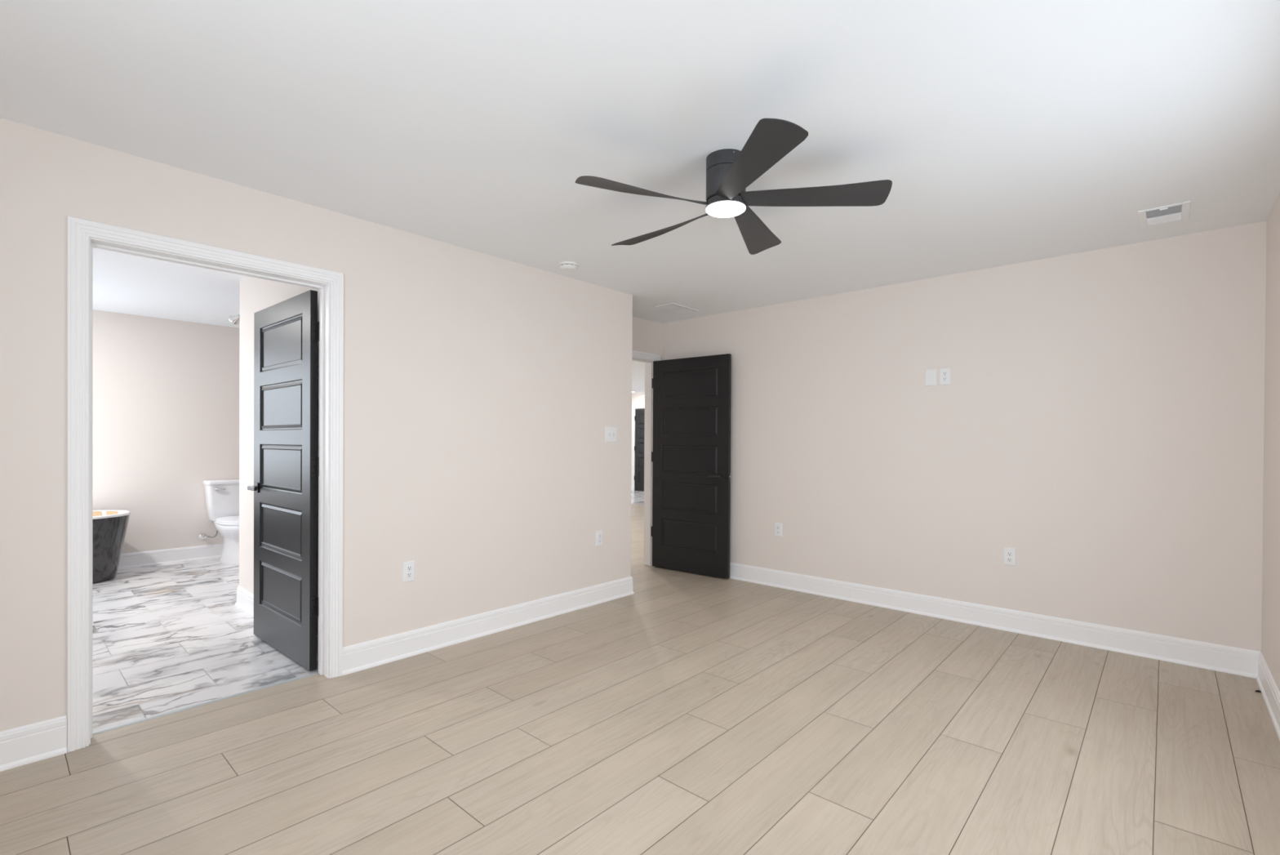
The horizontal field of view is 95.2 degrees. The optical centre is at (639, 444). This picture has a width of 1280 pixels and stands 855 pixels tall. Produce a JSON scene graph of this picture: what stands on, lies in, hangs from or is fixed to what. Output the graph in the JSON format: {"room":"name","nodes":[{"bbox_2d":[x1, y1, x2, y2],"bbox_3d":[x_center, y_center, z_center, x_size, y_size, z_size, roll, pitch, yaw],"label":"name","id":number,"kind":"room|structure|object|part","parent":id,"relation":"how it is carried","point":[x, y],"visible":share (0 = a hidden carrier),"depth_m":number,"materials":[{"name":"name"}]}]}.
{"room":"empty bedroom","nodes":[
{"label":"empty bedroom","id":0,"kind":"room"},
{"bbox_2d":[93,309,239,553],"bbox_3d":[-4.988,-0.088,5.653,0.150,2.540,5.030,1,0,42],"label":"wall","id":1,"kind":"structure","parent":0,"point":[166,392],"depth_m":5.80,"materials":[{"name":"white paint"}]},
{"bbox_2d":[117,542,222,569],"bbox_3d":[-4.881,1.111,5.659,0.021,0.143,4.880,1,0,42],"label":"baseboard","id":2,"kind":"structure","parent":1,"relation":"attached to","point":[129,560],"depth_m":5.85,"materials":[{"name":"white wood"}]},
{"bbox_2d":[198,533,207,539],"bbox_3d":[-4.509,0.948,6.035,0.068,0.064,0.066,1,0,42],"label":"supply valve","id":3,"kind":"object","parent":1,"relation":"attached to","point":[202,535],"visible":1,"depth_m":6.04,"materials":[{"name":"silver metal"}]},
{"bbox_2d":[239,275,319,632],"bbox_3d":[-2.304,-0.036,3.833,1.795,2.490,0.115,1,0,42],"label":"wall","id":4,"kind":"structure","parent":0,"point":[256,294],"depth_m":4.22,"materials":[{"name":"white paint"}]},
{"bbox_2d":[228,314,239,324],"bbox_3d":[-3.072,-0.983,4.486,0.252,0.099,0.076,1,0,33],"label":"shower head","id":5,"kind":"object","parent":4,"relation":"attached to","point":[233,319],"visible":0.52,"depth_m":4.52},
{"bbox_2d":[235,585,318,661],"bbox_3d":[-2.319,1.138,3.847,1.816,0.143,0.157,1,0,42],"label":"baseboard","id":6,"kind":"structure","parent":4,"relation":"attached to","point":[245,599],"depth_m":4.23,"materials":[{"name":"white wood"}]},
{"bbox_2d":[0,117,632,731],"bbox_3d":[-1.844,-0.055,3.309,0.682,2.540,4.552,1,0,42],"label":"wall","id":7,"kind":"structure","parent":0,"point":[482,391],"depth_m":3.29,"materials":[{"name":"white paint"}]},
{"bbox_2d":[0,715,66,771],"bbox_3d":[-2.644,1.147,1.911,0.021,0.143,1.102,1,0,42],"label":"baseboard","id":8,"kind":"structure","parent":7,"relation":"attached to","point":[22,745],"depth_m":2.25,"materials":[{"name":"white wood"}]},
{"bbox_2d":[66,215,343,751],"bbox_3d":[-1.972,0.156,2.750,0.155,2.124,1.044,1,0,42],"label":"door frame","id":9,"kind":"structure","parent":7,"relation":"attached to","point":[83,235],"depth_m":2.46,"materials":[{"name":"white wood"}]},
{"bbox_2d":[247,289,319,671],"bbox_3d":[-2.087,0.186,3.416,0.917,2.030,0.139,1,0,40],"label":"door","id":10,"kind":"structure","parent":7,"relation":"in","point":[286,332],"depth_m":3.35,"materials":[{"name":"black paint"}]},
{"bbox_3d":[-2.378,0.265,3.582,0.127,0.024,0.016,1,0,40],"label":"lever","id":11,"kind":"part","parent":10,"relation":"part of","materials":[{"name":"black metal"}]},
{"bbox_3d":[-2.391,0.265,3.645,0.062,0.062,0.009,1,0,40],"label":"handle","id":12,"kind":"part","parent":10,"relation":"part of","materials":[{"name":"black metal"}]},
{"bbox_3d":[-1.745,0.868,3.132,0.003,0.100,0.034,1,0,40],"label":"hinge plate","id":13,"kind":"part","parent":10,"relation":"part of","materials":[{"name":"black metal"}]},
{"bbox_3d":[-1.740,0.115,3.128,0.003,0.100,0.034,1,0,40],"label":"hinge plate","id":14,"kind":"part","parent":10,"relation":"part of","materials":[{"name":"black metal"}]},
{"bbox_3d":[-1.736,-0.609,3.123,0.003,0.100,0.034,1,0,40],"label":"hinge plate","id":15,"kind":"part","parent":10,"relation":"part of","materials":[{"name":"black metal"}]},
{"bbox_2d":[402,560,414,582],"bbox_3d":[-1.332,0.730,3.373,0.008,0.117,0.072,1,0,42],"label":"wall outlet","id":16,"kind":"object","parent":7,"relation":"attached to","point":[408,567],"visible":1,"depth_m":3.37,"materials":[{"name":"white plastic"}]},
{"bbox_2d":[406,572,412,577],"bbox_3d":[-1.331,0.750,3.371,0.003,0.027,0.034,1,0,42],"label":"receptacle","id":17,"kind":"object","parent":16,"relation":"attached to","point":[408,574],"depth_m":3.37,"materials":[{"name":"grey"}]},
{"bbox_2d":[406,565,412,570],"bbox_3d":[-1.330,0.711,3.371,0.003,0.027,0.034,1,0,42],"label":"receptacle","id":18,"kind":"object","parent":16,"relation":"attached to","point":[408,567],"depth_m":3.37,"materials":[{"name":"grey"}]},
{"bbox_2d":[342,576,634,675],"bbox_3d":[-1.020,1.144,4.124,0.568,0.143,2.282,1,0,42],"label":"baseboard","id":19,"kind":"structure","parent":7,"relation":"attached to","point":[357,657],"depth_m":3.67,"materials":[{"name":"white wood"}]},
{"bbox_2d":[595,529,602,546],"bbox_3d":[-0.312,0.718,4.506,0.008,0.117,0.072,1,0,42],"label":"wall outlet","id":20,"kind":"object","parent":7,"relation":"attached to","point":[598,533],"visible":1,"depth_m":4.50,"materials":[{"name":"white plastic"}]},
{"bbox_2d":[604,426,617,442],"bbox_3d":[-0.222,-0.084,4.589,0.018,0.122,0.126,1,0,42],"label":"light switch","id":21,"kind":"object","parent":7,"relation":"attached to","point":[611,432],"visible":1,"depth_m":4.59,"materials":[{"name":"white plastic"}]},
{"bbox_2d":[631,392,644,491],"bbox_3d":[1.560,-0.095,13.227,7.810,2.540,0.150,1,0,42],"label":"wall","id":22,"kind":"structure","parent":0,"point":[637,399],"depth_m":14.63,"materials":[{"name":"white paint"}]},
{"bbox_2d":[631,404,644,491],"bbox_3d":[0.188,0.093,14.328,0.979,2.134,0.048,1,0,42],"label":"door frame","id":23,"kind":"structure","parent":22,"relation":"attached to","point":[634,407],"depth_m":14.61,"materials":[{"name":"white wood"}]},
{"bbox_2d":[634,408,644,491],"bbox_3d":[0.169,0.125,14.320,0.837,2.030,0.087,1,0,42],"label":"door","id":24,"kind":"structure","parent":22,"relation":"in","point":[639,417],"depth_m":14.50,"materials":[{"name":"black paint"}]},
{"bbox_2d":[631,360,644,394],"bbox_3d":[-0.938,-1.313,10.429,7.518,0.100,7.350,1,0,42],"label":"ceiling","id":25,"kind":"structure","parent":0,"point":[637,367],"depth_m":10.93,"materials":[{"name":"white paint"}]},
{"bbox_2d":[0,0,1279,328],"bbox_3d":[-1.586,-1.274,3.474,7.802,0.100,6.043,1,0,42],"label":"ceiling","id":26,"kind":"structure","parent":0,"point":[1003,132],"depth_m":2.16,"materials":[{"name":"white paint"}]},
{"bbox_2d":[558,261,578,271],"bbox_3d":[-0.481,-1.200,3.947,0.135,0.042,0.135,1,0,42],"label":"smoke detector","id":27,"kind":"object","parent":26,"relation":"attached to","point":[568,266],"visible":1,"depth_m":3.91,"materials":[{"name":"white plastic"}]},
{"bbox_3d":[-0.481,-1.214,3.947,0.135,0.014,0.135,1,0,42],"label":"plate","id":28,"kind":"part","parent":27,"relation":"part of","materials":[{"name":"white plastic"}]},
{"bbox_2d":[655,302,699,314],"bbox_3d":[0.338,-1.220,5.235,0.200,0.006,0.390,1,0,42],"label":"ceiling vent","id":29,"kind":"object","parent":26,"relation":"in","point":[676,308],"visible":1,"depth_m":5.21,"materials":[{"name":"white metal"}]},
{"bbox_2d":[575,118,892,254],"bbox_3d":[0.340,-1.088,2.493,1.236,0.238,1.269,1,0,42],"label":"ceiling fan","id":30,"kind":"object","parent":26,"relation":"hanging from","point":[729,171],"visible":1,"depth_m":2.38,"materials":[{"name":"grey"}]},
{"bbox_3d":[0.041,-1.002,2.303,0.595,0.052,0.162,-2,1,-26],"label":"blade","id":31,"kind":"part","parent":30,"relation":"part of","materials":[{"name":"grey wood"}]},
{"bbox_3d":[0.110,-1.008,2.717,0.162,0.052,0.595,-2,1,-44],"label":"blade","id":32,"kind":"part","parent":30,"relation":"part of","materials":[{"name":"grey wood"}]},
{"bbox_3d":[0.522,-1.018,2.782,0.161,0.045,0.595,1,0,29],"label":"blade","id":33,"kind":"part","parent":30,"relation":"part of","materials":[{"name":"grey wood"}]},
{"bbox_3d":[0.414,-1.008,2.108,0.162,0.052,0.595,-1,1,-8],"label":"blade","id":34,"kind":"part","parent":30,"relation":"part of","materials":[{"name":"grey wood"}]},
{"bbox_3d":[0.715,-1.017,2.408,0.595,0.042,0.162,0,0,11],"label":"blade","id":35,"kind":"part","parent":30,"relation":"part of","materials":[{"name":"grey wood"}]},
{"bbox_2d":[1137,200,1191,227],"bbox_3d":[2.715,-1.189,3.029,0.198,0.013,0.292,1,0,42],"label":"ceiling vent","id":36,"kind":"object","parent":26,"relation":"in","point":[1180,211],"visible":1,"depth_m":3.01,"materials":[{"name":"white metal"}]},
{"bbox_2d":[0,490,1279,854],"bbox_3d":[-1.006,1.217,7.162,11.832,0.040,12.300,1,0,42],"label":"floor","id":37,"kind":"structure","parent":0,"point":[686,713],"depth_m":2.43,"materials":[{"name":"brown wood"}]},
{"bbox_2d":[92,510,130,583],"bbox_3d":[-5.170,0.893,4.715,0.742,0.588,1.608,1,0,42],"label":"bathtub","id":38,"kind":"object","parent":37,"relation":"on","point":[109,531],"depth_m":5.06,"materials":[{"name":"grey plastic"}]},
{"bbox_3d":[-4.944,0.643,5.309,0.097,0.083,0.031,0,0,-22],"label":"cardboard strip","id":39,"kind":"part","parent":38,"relation":"part of","materials":[{"name":"beige cardboard"}]},
{"bbox_3d":[-4.820,0.643,5.338,0.126,0.083,0.031,0,0,-1],"label":"cardboard strip","id":40,"kind":"part","parent":38,"relation":"part of","materials":[{"name":"beige cardboard"}]},
{"bbox_2d":[93,510,130,519],"bbox_3d":[-5.170,0.829,4.714,0.742,0.460,1.608,1,0,42],"label":"basin","id":41,"kind":"object","parent":38,"relation":"in","point":[122,514],"depth_m":5.13,"materials":[{"name":"white ceramic"}]},
{"bbox_2d":[92,671,318,734],"bbox_3d":[-2.016,1.215,2.791,0.029,0.005,0.904,1,0,42],"label":"threshold","id":42,"kind":"object","parent":37,"relation":"on","point":[315,673],"visible":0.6,"depth_m":2.73,"materials":[{"name":"silver metal"}]},
{"bbox_2d":[202,478,239,564],"bbox_3d":[-4.116,0.775,5.979,0.708,0.820,0.456,1,0,42],"label":"toilet","id":43,"kind":"object","parent":37,"relation":"on","point":[222,495],"visible":0.63,"depth_m":5.96,"materials":[{"name":"white ceramic"}]},
{"bbox_3d":[-4.297,0.385,6.141,0.216,0.044,0.456,1,0,42],"label":"tank lid","id":44,"kind":"part","parent":43,"relation":"part of","materials":[{"name":"white ceramic"}]},
{"bbox_3d":[-4.300,0.593,6.144,0.197,0.370,0.434,1,0,42],"label":"tank","id":45,"kind":"part","parent":43,"relation":"part of","materials":[{"name":"white ceramic"}]},
{"bbox_3d":[-4.103,0.985,5.967,0.662,0.402,0.366,1,0,42],"label":"bowl","id":46,"kind":"part","parent":43,"relation":"part of","materials":[{"name":"white ceramic"}]},
{"bbox_3d":[-4.040,0.773,5.910,0.503,0.021,0.374,1,0,42],"label":"seat","id":47,"kind":"part","parent":43,"relation":"part of","materials":[{"name":"white plastic"}]},
{"bbox_3d":[-4.040,0.747,5.910,0.504,0.028,0.374,1,0,42],"label":"seat lid","id":48,"kind":"part","parent":43,"relation":"part of","materials":[{"name":"white plastic"}]},
{"bbox_2d":[631,315,662,359],"bbox_3d":[-0.137,-0.059,5.616,0.135,2.540,1.161,1,0,42],"label":"wall","id":49,"kind":"structure","parent":0,"point":[647,335],"depth_m":5.74,"materials":[{"name":"white paint"}]},
{"bbox_2d":[631,350,660,565],"bbox_3d":[-0.187,0.155,5.550,0.155,2.114,0.995,1,0,42],"label":"door frame","id":50,"kind":"structure","parent":49,"relation":"attached to","point":[648,358],"depth_m":5.86,"materials":[{"name":"white wood"}]},
{"bbox_3d":[-0.136,0.155,5.504,0.018,2.114,0.995,1,0,42],"label":"casing","id":51,"kind":"part","parent":50,"relation":"part of","materials":[{"name":"white"}]},
{"bbox_2d":[652,353,731,578],"bbox_3d":[0.472,0.189,5.543,0.875,2.030,0.139,1,0,38],"label":"door","id":52,"kind":"structure","parent":50,"relation":"attached to","point":[691,455],"depth_m":5.51,"materials":[{"name":"black paint"}]},
{"bbox_3d":[0.676,0.283,5.306,0.127,0.024,0.016,1,0,38],"label":"lever","id":53,"kind":"part","parent":52,"relation":"part of","materials":[{"name":"black metal"}]},
{"bbox_3d":[0.741,0.284,5.306,0.062,0.062,0.009,1,0,38],"label":"handle","id":54,"kind":"part","parent":52,"relation":"part of","materials":[{"name":"black metal"}]},
{"bbox_2d":[662,221,1266,651],"bbox_3d":[1.870,-0.040,4.509,4.329,2.540,0.120,1,0,42],"label":"wall","id":55,"kind":"structure","parent":0,"point":[1100,420],"depth_m":3.82,"materials":[{"name":"white paint"}]},
{"bbox_2d":[774,522,782,536],"bbox_3d":[1.191,0.729,5.035,0.072,0.117,0.008,1,0,42],"label":"wall outlet","id":56,"kind":"object","parent":55,"relation":"attached to","point":[778,526],"visible":1,"depth_m":5.03,"materials":[{"name":"white plastic"}]},
{"bbox_2d":[924,368,937,386],"bbox_3d":[2.099,-0.489,4.218,0.078,0.122,0.007,1,0,42],"label":"blank wall plate","id":57,"kind":"object","parent":55,"relation":"attached to","point":[930,374],"visible":1,"depth_m":4.21,"materials":[{"name":"white plastic"}]},
{"bbox_2d":[939,367,951,384],"bbox_3d":[2.169,-0.488,4.154,0.072,0.117,0.008,1,0,42],"label":"wall outlet","id":58,"kind":"object","parent":55,"relation":"attached to","point":[944,373],"visible":1,"depth_m":4.15,"materials":[{"name":"white plastic"}]},
{"bbox_2d":[729,562,1260,678],"bbox_3d":[1.760,1.158,4.514,4.179,0.143,0.021,1,0,42],"label":"baseboard","id":59,"kind":"structure","parent":55,"relation":"attached to","point":[1212,656],"depth_m":3.82,"materials":[{"name":"white wood"}]},
{"bbox_2d":[1003,546,1016,565],"bbox_3d":[2.462,0.743,3.892,0.072,0.117,0.008,1,0,42],"label":"wall outlet","id":60,"kind":"object","parent":55,"relation":"attached to","point":[1009,553],"visible":1,"depth_m":3.89,"materials":[{"name":"white plastic"}]},
{"bbox_2d":[1006,557,1012,561],"bbox_3d":[2.460,0.762,3.890,0.034,0.027,0.003,1,0,42],"label":"receptacle","id":61,"kind":"object","parent":60,"relation":"attached to","point":[1008,559],"depth_m":3.89,"materials":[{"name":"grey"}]},
{"bbox_2d":[1006,551,1013,555],"bbox_3d":[2.460,0.723,3.889,0.034,0.027,0.003,1,0,42],"label":"receptacle","id":62,"kind":"object","parent":60,"relation":"attached to","point":[1008,553],"depth_m":3.89,"materials":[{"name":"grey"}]},
{"bbox_2d":[1261,191,1279,691],"bbox_3d":[1.512,-0.021,0.988,0.150,2.540,5.593,1,0,42],"label":"wall","id":63,"kind":"structure","parent":0,"point":[1270,622],"depth_m":2.87,"materials":[{"name":"white paint"}]},
{"bbox_2d":[1255,651,1279,740],"bbox_3d":[1.492,1.177,1.109,0.021,0.143,5.443,1,0,42],"label":"baseboard","id":64,"kind":"structure","parent":63,"relation":"attached to","point":[1270,692],"depth_m":2.77,"materials":[{"name":"white wood"}]}
]}

